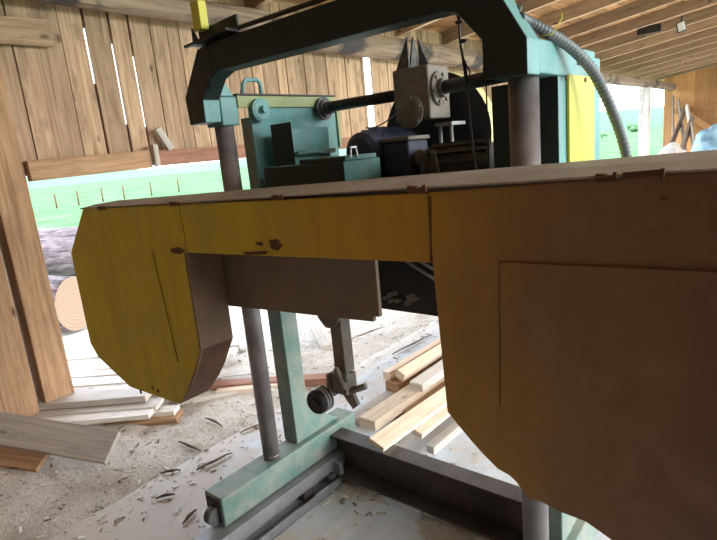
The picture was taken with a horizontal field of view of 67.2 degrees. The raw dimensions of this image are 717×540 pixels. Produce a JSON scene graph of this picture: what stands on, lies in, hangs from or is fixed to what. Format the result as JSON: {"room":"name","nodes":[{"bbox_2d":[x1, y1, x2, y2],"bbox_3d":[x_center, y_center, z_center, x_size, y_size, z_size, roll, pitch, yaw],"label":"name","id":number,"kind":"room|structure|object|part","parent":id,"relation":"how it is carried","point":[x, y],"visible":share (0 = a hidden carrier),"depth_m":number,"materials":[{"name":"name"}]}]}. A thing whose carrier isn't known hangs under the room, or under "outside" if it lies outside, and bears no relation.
{"room":"sawmill shed","nodes":[
{"label":"sawmill shed","id":0,"kind":"room"},
{"bbox_2d":[0,306,437,539],"bbox_3d":[-0.461,0.835,3.327,7.980,0.178,7.980,5,16,39],"label":"floor","id":1,"kind":"structure","parent":0,"point":[33,526],"depth_m":3.00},
{"bbox_2d":[0,252,38,415],"bbox_3d":[-2.143,-0.132,3.036,0.030,2.450,0.205,5,16,39],"label":"board","id":2,"kind":"object","parent":1,"relation":"on","point":[17,393],"depth_m":3.19,"materials":[{"name":"brown wood"}]},
{"bbox_2d":[0,446,49,472],"bbox_3d":[-1.869,0.990,2.868,0.449,0.123,0.119,-3,13,10],"label":"board","id":3,"kind":"object","parent":1,"relation":"on","point":[10,458],"visible":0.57,"depth_m":2.83,"materials":[{"name":"brown wood"}]},
{"bbox_2d":[0,65,74,402],"bbox_3d":[-2.066,-0.310,3.225,0.205,2.760,0.175,5,16,39],"label":"timber post","id":4,"kind":"object","parent":1,"relation":"on","point":[21,251],"visible":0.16,"depth_m":3.23,"materials":[{"name":"brown wood"}]},
{"bbox_2d":[0,411,120,464],"bbox_3d":[-1.731,0.879,2.891,0.903,0.296,0.154,-4,13,9],"label":"plank","id":5,"kind":"object","parent":1,"relation":"on","point":[17,431],"visible":1,"depth_m":2.86,"materials":[{"name":"brown wood"}]},
{"bbox_2d":[48,275,86,330],"bbox_3d":[-3.974,0.279,5.999,2.708,0.611,0.617,2,15,28],"label":"log","id":6,"kind":"object","parent":1,"relation":"on","point":[65,290],"visible":0.19,"depth_m":5.31,"materials":[{"name":"brown wood"}]},
{"bbox_2d":[102,409,182,425],"bbox_3d":[-1.583,0.935,3.290,1.000,0.035,0.120,-5,13,1],"label":"board","id":7,"kind":"object","parent":1,"relation":"on","point":[161,420],"visible":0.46,"depth_m":3.23,"materials":[{"name":"brown wood"}]},
{"bbox_2d":[151,405,179,416],"bbox_3d":[-1.557,0.893,3.328,0.900,0.030,0.090,-5,13,4],"label":"board","id":8,"kind":"object","parent":7,"relation":"on","point":[167,410],"visible":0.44,"depth_m":3.27,"materials":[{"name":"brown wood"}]},
{"bbox_2d":[38,408,154,424],"bbox_3d":[-1.731,0.900,3.236,1.000,0.030,0.100,-5,13,1],"label":"board","id":9,"kind":"object","parent":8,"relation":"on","point":[142,414],"visible":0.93,"depth_m":3.20,"materials":[{"name":"brown wood"}]},
{"bbox_2d":[31,397,163,416],"bbox_3d":[-1.865,0.879,3.341,1.300,0.030,0.130,-5,13,2],"label":"board","id":10,"kind":"object","parent":8,"relation":"on","point":[155,403],"visible":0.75,"depth_m":3.29,"materials":[{"name":"brown wood"}]},
{"bbox_2d":[36,388,151,409],"bbox_3d":[-1.951,0.833,3.404,1.300,0.040,0.140,-5,13,2],"label":"board","id":11,"kind":"object","parent":10,"relation":"on","point":[130,395],"visible":0.52,"depth_m":3.33,"materials":[{"name":"grey wood"}]},
{"bbox_2d":[73,384,131,392],"bbox_3d":[-2.008,0.809,3.537,2.000,0.030,0.140,-5,13,5],"label":"board","id":12,"kind":"object","parent":11,"relation":"on","point":[115,386],"visible":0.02,"depth_m":3.51,"materials":[{"name":"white wood"}]},
{"bbox_2d":[72,376,126,386],"bbox_3d":[-2.042,0.779,3.637,2.200,0.030,0.130,-5,13,4],"label":"board","id":13,"kind":"object","parent":12,"relation":"on","point":[107,380],"visible":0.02,"depth_m":3.60,"materials":[{"name":"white wood"}]},
{"bbox_2d":[70,363,224,378],"bbox_3d":[-2.125,0.747,3.774,2.400,0.030,0.130,-5,13,4],"label":"board","id":14,"kind":"object","parent":13,"relation":"on","point":[106,372],"visible":0.13,"depth_m":3.71,"materials":[{"name":"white wood"}]},
{"bbox_2d":[68,353,228,371],"bbox_3d":[-2.227,0.725,3.872,2.600,0.030,0.140,-5,13,3],"label":"board","id":15,"kind":"object","parent":14,"relation":"on","point":[90,366],"visible":0.23,"depth_m":3.83,"materials":[{"name":"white wood"}]},
{"bbox_2d":[66,339,243,360],"bbox_3d":[-2.311,0.707,4.314,2.800,0.040,0.140,-5,13,2],"label":"board","id":16,"kind":"object","parent":1,"relation":"on","point":[238,343],"visible":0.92,"depth_m":4.26,"materials":[{"name":"grey wood"}]},
{"bbox_2d":[68,347,237,363],"bbox_3d":[-2.208,0.727,4.086,2.600,0.030,0.120,-5,13,2],"label":"board","id":17,"kind":"object","parent":16,"relation":"on","point":[232,352],"visible":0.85,"depth_m":4.08,"materials":[{"name":"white wood"}]},
{"bbox_2d":[178,441,200,450],"bbox_3d":[-0.924,0.958,2.946,0.188,0.022,0.011,3,15,35],"label":"strip","id":18,"kind":"object","parent":1,"relation":"on","point":[184,443],"visible":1,"depth_m":2.94,"materials":[{"name":"wood"}]},
{"bbox_2d":[177,391,237,405],"bbox_3d":[-0.923,0.816,3.534,0.500,0.035,0.070,-8,13,-10],"label":"board","id":19,"kind":"object","parent":1,"relation":"on","point":[206,395],"visible":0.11,"depth_m":3.50,"materials":[{"name":"brown wood"}]},
{"bbox_2d":[205,418,222,426],"bbox_3d":[-0.852,0.890,3.174,0.168,0.028,0.011,5,16,39],"label":"strip","id":20,"kind":"object","parent":1,"relation":"on","point":[210,419],"visible":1,"depth_m":3.16,"materials":[{"name":"wood"}]},
{"bbox_2d":[216,369,250,379],"bbox_3d":[-1.131,0.777,3.801,0.900,0.040,0.090,-7,13,-5],"label":"board","id":21,"kind":"object","parent":1,"relation":"on","point":[245,371],"visible":0.02,"depth_m":3.80,"materials":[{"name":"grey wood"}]},
{"bbox_2d":[0,310,483,539],"bbox_3d":[0.098,0.730,3.436,2.923,0.138,4.124,5,16,39],"label":"chips","id":22,"kind":"object","parent":1,"relation":"on","point":[56,491],"visible":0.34,"depth_m":2.71,"materials":[{"name":"brown wood"}]},
{"bbox_2d":[215,383,277,393],"bbox_3d":[-0.660,0.775,3.556,0.550,0.030,0.060,-6,13,-2],"label":"board","id":23,"kind":"object","parent":1,"relation":"on","point":[246,388],"visible":0.43,"depth_m":3.53,"materials":[{"name":"brown wood"}]},
{"bbox_2d":[211,373,326,390],"bbox_3d":[-0.536,0.751,3.612,0.900,0.050,0.090,-5,13,5],"label":"board","id":24,"kind":"object","parent":1,"relation":"on","point":[310,379],"visible":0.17,"depth_m":3.59,"materials":[{"name":"brown wood"}]},
{"bbox_2d":[220,368,333,379],"bbox_3d":[-0.560,0.737,3.731,0.800,0.030,0.070,-5,13,2],"label":"board","id":25,"kind":"object","parent":1,"relation":"on","point":[318,371],"visible":0.13,"depth_m":3.73,"materials":[{"name":"grey wood"}]},
{"bbox_2d":[304,315,331,349],"bbox_3d":[-0.336,0.507,4.410,0.080,0.109,0.622,-9,13,-16],"label":"batten","id":26,"kind":"object","parent":1,"relation":"on","point":[319,335],"visible":1,"depth_m":4.35,"materials":[{"name":"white wood"}]},
{"bbox_2d":[352,326,383,338],"bbox_3d":[0.076,0.520,4.484,0.389,0.018,0.014,-16,16,-39],"label":"strip","id":27,"kind":"object","parent":1,"relation":"on","point":[383,326],"visible":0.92,"depth_m":4.47,"materials":[{"name":"wood"}]},
{"bbox_2d":[0,0,507,175],"bbox_3d":[-0.577,-0.925,4.962,0.133,2.802,11.479,5,16,39],"label":"wall","id":28,"kind":"structure","parent":0,"point":[58,110],"depth_m":3.64,"materials":[{"name":"brown wood"}]},
{"bbox_2d":[0,15,54,46],"bbox_3d":[-2.254,-1.246,2.715,0.025,0.165,1.357,5,16,39],"label":"board","id":29,"kind":"object","parent":28,"relation":"attached to","point":[14,30],"visible":1,"depth_m":3.10,"materials":[{"name":"brown wood"}]},
{"bbox_2d":[24,150,152,181],"bbox_3d":[-1.700,-0.675,3.464,0.060,0.133,0.785,5,16,39],"label":"beam","id":30,"kind":"structure","parent":28,"relation":"attached to","point":[54,168],"depth_m":3.40,"materials":[{"name":"brown wood"}]},
{"bbox_2d":[30,0,271,29],"bbox_3d":[-2.360,-1.423,2.443,0.182,0.190,5.104,5,16,39],"label":"log","id":31,"kind":"object","parent":28,"relation":"attached to","point":[172,10],"visible":0.68,"depth_m":3.62,"materials":[{"name":"brown wood"}]},
{"bbox_2d":[154,137,350,165],"bbox_3d":[0.816,-1.589,6.425,0.060,0.105,7.110,5,16,39],"label":"beam","id":32,"kind":"structure","parent":28,"relation":"attached to","point":[204,154],"depth_m":3.99,"materials":[{"name":"brown wood"}]},
{"bbox_2d":[148,144,160,164],"bbox_3d":[-1.413,-0.798,3.744,0.060,0.140,0.036,5,16,39],"label":"wood block","id":33,"kind":"object","parent":32,"relation":"attached to","point":[153,148],"visible":1,"depth_m":3.73,"materials":[{"name":"beige wood"}]},
{"bbox_2d":[154,126,173,150],"bbox_3d":[-1.370,-0.925,3.807,0.030,0.172,0.126,5,16,39],"label":"scrap","id":34,"kind":"object","parent":32,"relation":"on","point":[160,133],"visible":1,"depth_m":3.79,"materials":[{"name":"beige wood"}]},
{"bbox_2d":[272,18,675,90],"bbox_3d":[4.450,-3.784,10.494,0.253,0.247,16.493,5,16,39],"label":"log","id":35,"kind":"object","parent":28,"relation":"attached to","point":[376,46],"visible":0.55,"depth_m":6.06,"materials":[{"name":"brown wood"}]},
{"bbox_2d":[48,319,610,539],"bbox_3d":[0.780,0.878,2.671,2.850,0.026,5.750,5,16,39],"label":"floor","id":36,"kind":"structure","parent":0,"point":[330,521],"depth_m":2.48,"materials":[{"name":"concrete"}]},
{"bbox_2d":[155,493,174,498],"bbox_3d":[-0.904,1.053,2.523,0.088,0.017,0.012,-8,13,-12],"label":"strip","id":37,"kind":"object","parent":36,"relation":"on","point":[165,494],"visible":1,"depth_m":2.52,"materials":[{"name":"wood"}]},
{"bbox_2d":[160,469,180,473],"bbox_3d":[-0.948,1.012,2.724,0.101,0.017,0.012,-8,13,-9],"label":"strip","id":38,"kind":"object","parent":36,"relation":"on","point":[169,470],"visible":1,"depth_m":2.72,"materials":[{"name":"wood"}]},
{"bbox_2d":[182,509,196,523],"bbox_3d":[-0.739,1.073,2.361,0.013,0.017,0.097,-1,13,21],"label":"strip","id":39,"kind":"object","parent":36,"relation":"on","point":[191,513],"visible":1,"depth_m":2.35,"materials":[{"name":"wood"}]},
{"bbox_2d":[196,452,232,470],"bbox_3d":[-0.738,0.980,2.778,0.204,0.018,0.020,-17,17,-41],"label":"strip","id":40,"kind":"object","parent":36,"relation":"on","point":[224,455],"visible":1,"depth_m":2.77,"materials":[{"name":"wood"}]},
{"bbox_2d":[240,424,258,432],"bbox_3d":[-0.611,0.899,3.084,0.142,0.018,0.013,-14,15,-33],"label":"strip","id":41,"kind":"object","parent":36,"relation":"on","point":[256,425],"visible":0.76,"depth_m":3.08,"materials":[{"name":"wood"}]},
{"bbox_2d":[193,427,522,539],"bbox_3d":[-0.233,1.111,1.548,1.255,0.216,1.900,5,16,39],"label":"bed","id":42,"kind":"object","parent":36,"relation":"on","point":[483,505],"visible":0.71,"depth_m":2.24,"materials":[{"name":"grey metal"}]},
{"bbox_3d":[-0.676,1.085,1.917,0.100,0.058,1.900,5,16,39],"label":"rail","id":43,"kind":"part","parent":42,"relation":"part of","materials":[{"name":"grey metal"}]},
{"bbox_3d":[-0.640,1.160,1.909,0.105,0.042,1.900,5,16,39],"label":"rail","id":44,"kind":"part","parent":42,"relation":"part of","materials":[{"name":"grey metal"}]},
{"bbox_2d":[184,0,599,539],"bbox_3d":[0.076,0.009,1.868,1.290,1.900,0.965,5,16,39],"label":"gantry","id":45,"kind":"object","parent":42,"relation":"on","point":[547,111],"visible":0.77,"depth_m":1.80,"materials":[{"name":"green metal"}]},
{"bbox_2d":[206,45,213,90],"bbox_3d":[-0.528,-0.664,1.972,0.023,0.242,0.288,-8,13,-12],"label":"loose wire","id":46,"kind":"object","parent":45,"relation":"hanging from","point":[206,45],"visible":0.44,"depth_m":1.82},
{"bbox_3d":[-0.505,-0.792,1.803,0.272,0.066,0.060,5,16,39],"label":"pointer plate","id":47,"kind":"part","parent":45,"relation":"part of","materials":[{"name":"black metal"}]},
{"bbox_3d":[-0.416,-0.708,2.086,0.016,0.067,0.112,5,16,39],"label":"handle","id":48,"kind":"part","parent":45,"relation":"part of","materials":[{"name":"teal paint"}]},
{"bbox_3d":[-0.343,0.076,2.315,0.085,1.415,0.090,5,16,39],"label":"frame post","id":49,"kind":"part","parent":45,"relation":"part of","materials":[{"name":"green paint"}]},
{"bbox_3d":[-0.088,-0.753,1.494,0.810,0.019,0.014,5,16,39],"label":"rod","id":50,"kind":"part","parent":45,"relation":"part of","materials":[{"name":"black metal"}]},
{"bbox_3d":[-0.245,-0.462,2.296,0.014,0.450,0.490,5,16,39],"label":"plate","id":51,"kind":"part","parent":45,"relation":"part of","materials":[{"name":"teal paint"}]},
{"bbox_3d":[-0.099,-0.650,2.454,0.030,0.180,0.015,5,16,39],"label":"plate","id":52,"kind":"part","parent":45,"relation":"part of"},
{"bbox_2d":[71,72,716,539],"bbox_3d":[0.118,-0.095,1.868,2.860,1.187,1.004,5,16,39],"label":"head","id":53,"kind":"object","parent":45,"relation":"attached to","point":[574,304],"visible":0.96,"depth_m":1.15},
{"bbox_3d":[-0.791,0.133,2.057,0.250,0.422,0.002,5,16,39],"label":"guard door","id":54,"kind":"part","parent":53,"relation":"part of","materials":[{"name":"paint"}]},
{"bbox_3d":[-0.164,-0.460,2.098,0.018,0.018,0.213,5,16,39],"label":"grab rod","id":55,"kind":"part","parent":53,"relation":"part of","materials":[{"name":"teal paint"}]},
{"bbox_3d":[-0.071,-0.382,1.853,0.210,0.016,0.165,5,16,39],"label":"box lid","id":56,"kind":"part","parent":53,"relation":"part of","materials":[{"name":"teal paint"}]},
{"bbox_3d":[0.105,-0.469,2.091,0.179,0.168,0.340,5,16,39],"label":"feed motor","id":57,"kind":"part","parent":53,"relation":"part of","materials":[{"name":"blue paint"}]},
{"bbox_2d":[366,108,398,128],"bbox_3d":[0.091,-0.554,1.967,0.133,0.065,0.027,-8,13,-10],"label":"loose wire","id":58,"kind":"object","parent":53,"relation":"attached to","point":[398,108],"visible":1,"depth_m":1.96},
{"bbox_3d":[-0.133,-0.225,1.491,2.525,0.078,0.168,5,16,39],"label":"lid","id":59,"kind":"part","parent":53,"relation":"part of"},
{"bbox_3d":[0.170,-0.475,1.953,0.122,0.014,0.140,5,16,39],"label":"terminal lid","id":60,"kind":"part","parent":53,"relation":"part of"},
{"bbox_3d":[0.364,-0.360,1.863,0.280,0.168,0.165,1,14,26],"label":"motor","id":61,"kind":"part","parent":53,"relation":"part of","materials":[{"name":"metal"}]},
{"bbox_3d":[0.578,0.221,0.922,0.730,0.462,0.004,5,16,39],"label":"guard door","id":62,"kind":"part","parent":53,"relation":"part of","materials":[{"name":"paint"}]},
{"bbox_2d":[455,15,476,169],"bbox_3d":[0.272,-0.447,1.364,0.041,0.398,0.016,5,16,39],"label":"hanging wire","id":63,"kind":"object","parent":45,"relation":"hanging from","point":[459,21],"visible":0.94,"depth_m":1.35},
{"bbox_2d":[485,80,489,167],"bbox_3d":[0.323,-0.364,1.352,0.006,0.214,0.004,5,16,39],"label":"hanging wire","id":64,"kind":"object","parent":45,"relation":"hanging from","point":[485,80],"visible":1,"depth_m":1.35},
{"bbox_2d":[517,5,540,38],"bbox_3d":[0.375,-0.554,1.218,0.068,0.085,0.023,1,14,29],"label":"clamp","id":65,"kind":"object","parent":45,"relation":"attached to","point":[518,6],"visible":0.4,"depth_m":1.21,"materials":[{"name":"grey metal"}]},
{"bbox_3d":[0.494,-0.534,1.404,0.111,0.075,0.409,5,16,39],"label":"arm","id":66,"kind":"part","parent":45,"relation":"part of","materials":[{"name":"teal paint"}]},
{"bbox_3d":[0.595,0.525,1.656,0.085,0.650,0.090,5,16,39],"label":"frame post","id":67,"kind":"part","parent":45,"relation":"part of","materials":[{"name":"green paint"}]},
{"bbox_2d":[519,11,631,157],"bbox_3d":[0.550,-0.365,1.346,0.396,0.510,0.052,-11,14,-23],"label":"corrugated hose","id":68,"kind":"object","parent":45,"relation":"attached to","point":[558,38],"visible":0.78,"depth_m":1.34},
{"bbox_2d":[540,12,562,36],"bbox_3d":[0.440,-0.561,1.234,0.050,0.046,0.007,-3,13,13],"label":"wire","id":69,"kind":"object","parent":68,"relation":"attached to","point":[560,12],"visible":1,"depth_m":1.23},
{"bbox_3d":[0.627,-0.134,1.516,0.008,0.784,0.207,5,16,39],"label":"cabinet door","id":70,"kind":"part","parent":45,"relation":"part of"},
{"bbox_2d":[369,387,446,451],"bbox_3d":[0.552,0.620,2.912,0.086,0.107,1.502,5,16,39],"label":"board","id":71,"kind":"object","parent":42,"relation":"on","point":[392,433],"visible":0.44,"depth_m":2.52,"materials":[{"name":"brown wood"}]},
{"bbox_2d":[332,480,387,503],"bbox_3d":[0.082,0.942,2.563,0.500,0.056,0.580,5,16,39],"label":"heap","id":72,"kind":"object","parent":36,"relation":"on","point":[356,490],"visible":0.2,"depth_m":2.40,"materials":[{"name":"beige wood"}]},
{"bbox_2d":[354,390,394,423],"bbox_3d":[0.483,0.660,3.614,0.120,0.030,1.600,5,16,39],"label":"board","id":73,"kind":"object","parent":36,"relation":"on","point":[386,394],"visible":0.04,"depth_m":3.16,"materials":[{"name":"grey wood"}]},
{"bbox_2d":[385,357,441,392],"bbox_3d":[0.645,0.560,3.809,0.100,0.070,1.400,5,16,39],"label":"beam","id":74,"kind":"structure","parent":73,"relation":"on","point":[395,385],"depth_m":3.31,"materials":[{"name":"brown wood"}]},
{"bbox_2d":[383,338,440,379],"bbox_3d":[0.591,0.506,3.798,0.051,0.050,1.300,5,17,41],"label":"batten","id":75,"kind":"object","parent":74,"relation":"on","point":[390,373],"visible":0.47,"depth_m":3.46,"materials":[{"name":"brown wood"}]},
{"bbox_2d":[395,344,441,381],"bbox_3d":[0.668,0.492,3.733,0.076,0.074,1.300,5,16,40],"label":"batten","id":76,"kind":"object","parent":74,"relation":"on","point":[405,372],"visible":0.44,"depth_m":3.38,"materials":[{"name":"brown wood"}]},
{"bbox_2d":[392,335,430,354],"bbox_3d":[0.418,0.564,4.138,0.021,0.018,0.481,7,18,44],"label":"strip","id":77,"kind":"object","parent":36,"relation":"on","point":[415,342],"visible":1,"depth_m":4.12,"materials":[{"name":"wood"}]},
{"bbox_2d":[395,381,444,418],"bbox_3d":[0.649,0.662,3.489,0.160,0.060,1.300,5,16,40],"label":"beam","id":78,"kind":"structure","parent":36,"relation":"on","point":[441,385],"depth_m":3.12,"materials":[{"name":"brown wood"}]},
{"bbox_2d":[359,377,443,430],"bbox_3d":[0.526,0.652,3.401,0.110,0.056,1.500,5,16,40],"label":"board","id":79,"kind":"object","parent":78,"relation":"on","point":[390,408],"visible":0.44,"depth_m":2.96,"materials":[{"name":"brown wood"}]},
{"bbox_2d":[410,360,443,391],"bbox_3d":[0.712,0.543,3.580,0.090,0.050,1.200,5,16,39],"label":"slab","id":80,"kind":"object","parent":79,"relation":"on","point":[422,382],"visible":0.45,"depth_m":3.20,"materials":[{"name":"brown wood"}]},
{"bbox_2d":[412,405,449,438],"bbox_3d":[0.708,0.668,3.159,0.064,0.044,1.300,5,16,40],"label":"batten","id":81,"kind":"object","parent":36,"relation":"on","point":[426,427],"visible":0.36,"depth_m":2.75,"materials":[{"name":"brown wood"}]},
{"bbox_2d":[426,422,462,454],"bbox_3d":[0.805,0.711,3.108,0.045,0.040,1.401,6,17,41],"label":"batten","id":82,"kind":"object","parent":36,"relation":"on","point":[453,430],"visible":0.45,"depth_m":2.67,"materials":[{"name":"grey wood"}]},
{"bbox_2d":[416,512,489,539],"bbox_3d":[0.459,1.014,2.130,0.740,0.036,0.580,5,16,39],"label":"heap","id":83,"kind":"object","parent":36,"relation":"on","point":[434,528],"visible":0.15,"depth_m":2.12,"materials":[{"name":"sawdust"}]},
{"bbox_2d":[26,106,663,188],"bbox_3d":[56.927,-22.449,76.124,378.240,8.826,194.987,5,16,39],"label":"hills","id":84,"kind":"object","parent":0,"point":[656,113],"visible":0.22,"depth_m":136.85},
{"bbox_2d":[29,127,662,229],"bbox_3d":[14.856,-14.039,63.913,240.000,0.400,240.000,5,16,39],"label":"ground","id":85,"kind":"structure","parent":0,"point":[68,213],"depth_m":46.11,"materials":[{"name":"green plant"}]},
{"bbox_2d":[40,237,75,275],"bbox_3d":[-4.466,-0.115,7.629,4.922,0.734,0.731,-3,13,8],"label":"log","id":86,"kind":"object","parent":85,"relation":"on","point":[56,251],"visible":0.09,"depth_m":7.24,"materials":[{"name":"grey wood"}]},
{"bbox_2d":[38,227,77,238],"bbox_3d":[-5.566,-0.386,9.372,7.112,0.659,0.680,-6,12,-2],"label":"log","id":87,"kind":"object","parent":85,"relation":"on","point":[64,232],"visible":0.04,"depth_m":9.14,"materials":[{"name":"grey wood"}]},
{"bbox_2d":[600,132,607,137],"bbox_3d":[30.299,-16.640,66.552,0.998,0.676,0.833,1,14,26],"label":"bush","id":88,"kind":"object","parent":85,"relation":"on","point":[602,135],"visible":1,"depth_m":66.39,"materials":[{"name":"green plant"}]},
{"bbox_2d":[627,122,638,131],"bbox_3d":[48.997,-25.149,95.252,3.169,2.024,2.369,5,16,39],"label":"bush","id":89,"kind":"object","parent":85,"relation":"on","point":[632,128],"visible":0.62,"depth_m":94.86,"materials":[{"name":"green plant"}]},
{"bbox_2d":[244,0,716,81],"bbox_3d":[6.966,-4.215,7.787,8.635,1.302,26.658,5,16,39],"label":"ceiling","id":90,"kind":"structure","parent":0,"point":[607,28],"depth_m":8.22,"materials":[{"name":"brown wood"}]},
{"bbox_2d":[637,23,660,35],"bbox_3d":[4.603,-3.812,8.558,0.340,0.120,0.040,5,16,39],"label":"junction box","id":91,"kind":"object","parent":90,"relation":"attached to","point":[653,28],"visible":0.8,"depth_m":8.54,"materials":[{"name":"black metal"}]},
{"bbox_2d":[676,16,685,33],"bbox_3d":[4.937,-3.755,8.248,0.109,0.249,0.150,-12,14,-28],"label":"junction box","id":92,"kind":"object","parent":90,"relation":"attached to","point":[680,26],"visible":1,"depth_m":8.23,"materials":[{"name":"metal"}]},
{"bbox_3d":[4.916,-3.707,8.224,0.032,0.139,0.114,-12,14,-28],"label":"lamp glass","id":93,"kind":"part","parent":92,"relation":"part of","materials":[{"name":"white glass"}]},
{"bbox_2d":[663,65,716,151],"bbox_3d":[12.216,-4.799,14.858,6.753,3.667,0.040,5,16,39],"label":"wall","id":94,"kind":"structure","parent":0,"point":[699,87],"depth_m":16.45,"materials":[{"name":"brown wood"}]},
{"bbox_2d":[674,104,716,113],"bbox_3d":[12.277,-4.745,14.742,6.402,0.220,0.060,5,16,39],"label":"wall rail","id":95,"kind":"object","parent":94,"relation":"attached to","point":[712,106],"visible":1,"depth_m":16.30,"materials":[{"name":"brown wood"}]},
{"bbox_2d":[685,112,710,128],"bbox_3d":[10.820,-4.009,16.123,2.001,1.674,0.060,5,16,39],"label":"brace","id":96,"kind":"object","parent":94,"relation":"attached to","point":[703,124],"visible":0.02,"depth_m":16.34,"materials":[{"name":"brown wood"}]},
{"bbox_3d":[5.162,-0.517,7.717,10.900,0.280,22.200,5,16,39],"label":"floor","id":97,"kind":"structure","parent":0,"visible":0},
{"bbox_2d":[639,89,644,155],"bbox_3d":[7.184,-3.395,13.741,0.030,2.384,1.522,2,15,32],"label":"leaning board","id":98,"kind":"object","parent":97,"relation":"on","point":[643,89],"visible":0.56,"depth_m":13.79,"materials":[{"name":"white wood"}]},
{"bbox_2d":[638,87,650,155],"bbox_3d":[7.710,-3.658,14.574,0.240,2.430,0.220,5,16,39],"label":"timber post","id":99,"kind":"object","parent":97,"relation":"on","point":[645,142],"visible":0.49,"depth_m":14.41,"materials":[{"name":"white wood"}]},
{"bbox_2d":[658,142,686,153],"bbox_3d":[8.539,-3.015,14.719,0.752,0.927,0.711,5,16,39],"label":"sack","id":100,"kind":"object","parent":97,"relation":"on","point":[673,147],"visible":0.34,"depth_m":14.52,"materials":[{"name":"white fabric"}]},
{"bbox_2d":[672,95,674,134],"bbox_3d":[9.523,-4.133,16.325,0.040,2.260,1.360,1,14,26],"label":"plank","id":101,"kind":"object","parent":97,"relation":"on","point":[673,123],"visible":0.48,"depth_m":16.43,"materials":[{"name":"wood"}]},
{"bbox_2d":[670,106,685,142],"bbox_3d":[9.320,-3.858,15.988,1.343,1.896,0.040,-12,14,-28],"label":"plank","id":102,"kind":"object","parent":97,"relation":"on","point":[683,113],"visible":0.32,"depth_m":16.00,"materials":[{"name":"wood"}]},
{"bbox_2d":[676,98,686,150],"bbox_3d":[9.608,-4.016,15.991,0.040,2.160,1.412,-2,13,16],"label":"plank","id":103,"kind":"object","parent":97,"relation":"on","point":[678,99],"visible":0.56,"depth_m":16.09,"materials":[{"name":"wood"}]},
{"bbox_2d":[680,114,694,149],"bbox_3d":[9.315,-3.590,15.482,1.351,1.655,0.040,-15,15,-36],"label":"plank","id":104,"kind":"object","parent":97,"relation":"on","point":[691,119],"visible":0.56,"depth_m":15.51,"materials":[{"name":"wood"}]},
{"bbox_2d":[685,103,694,146],"bbox_3d":[9.572,-3.799,15.496,0.040,1.957,1.390,-2,13,16],"label":"plank","id":105,"kind":"object","parent":97,"relation":"on","point":[692,140],"visible":0.56,"depth_m":15.56,"materials":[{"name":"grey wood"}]},
{"bbox_2d":[691,123,716,151],"bbox_3d":[8.229,-2.728,12.660,0.831,1.355,0.742,5,16,39],"label":"bundle","id":106,"kind":"object","parent":97,"relation":"on","point":[706,139],"visible":0.38,"depth_m":12.42,"materials":[{"name":"blue plastic"}]}
]}

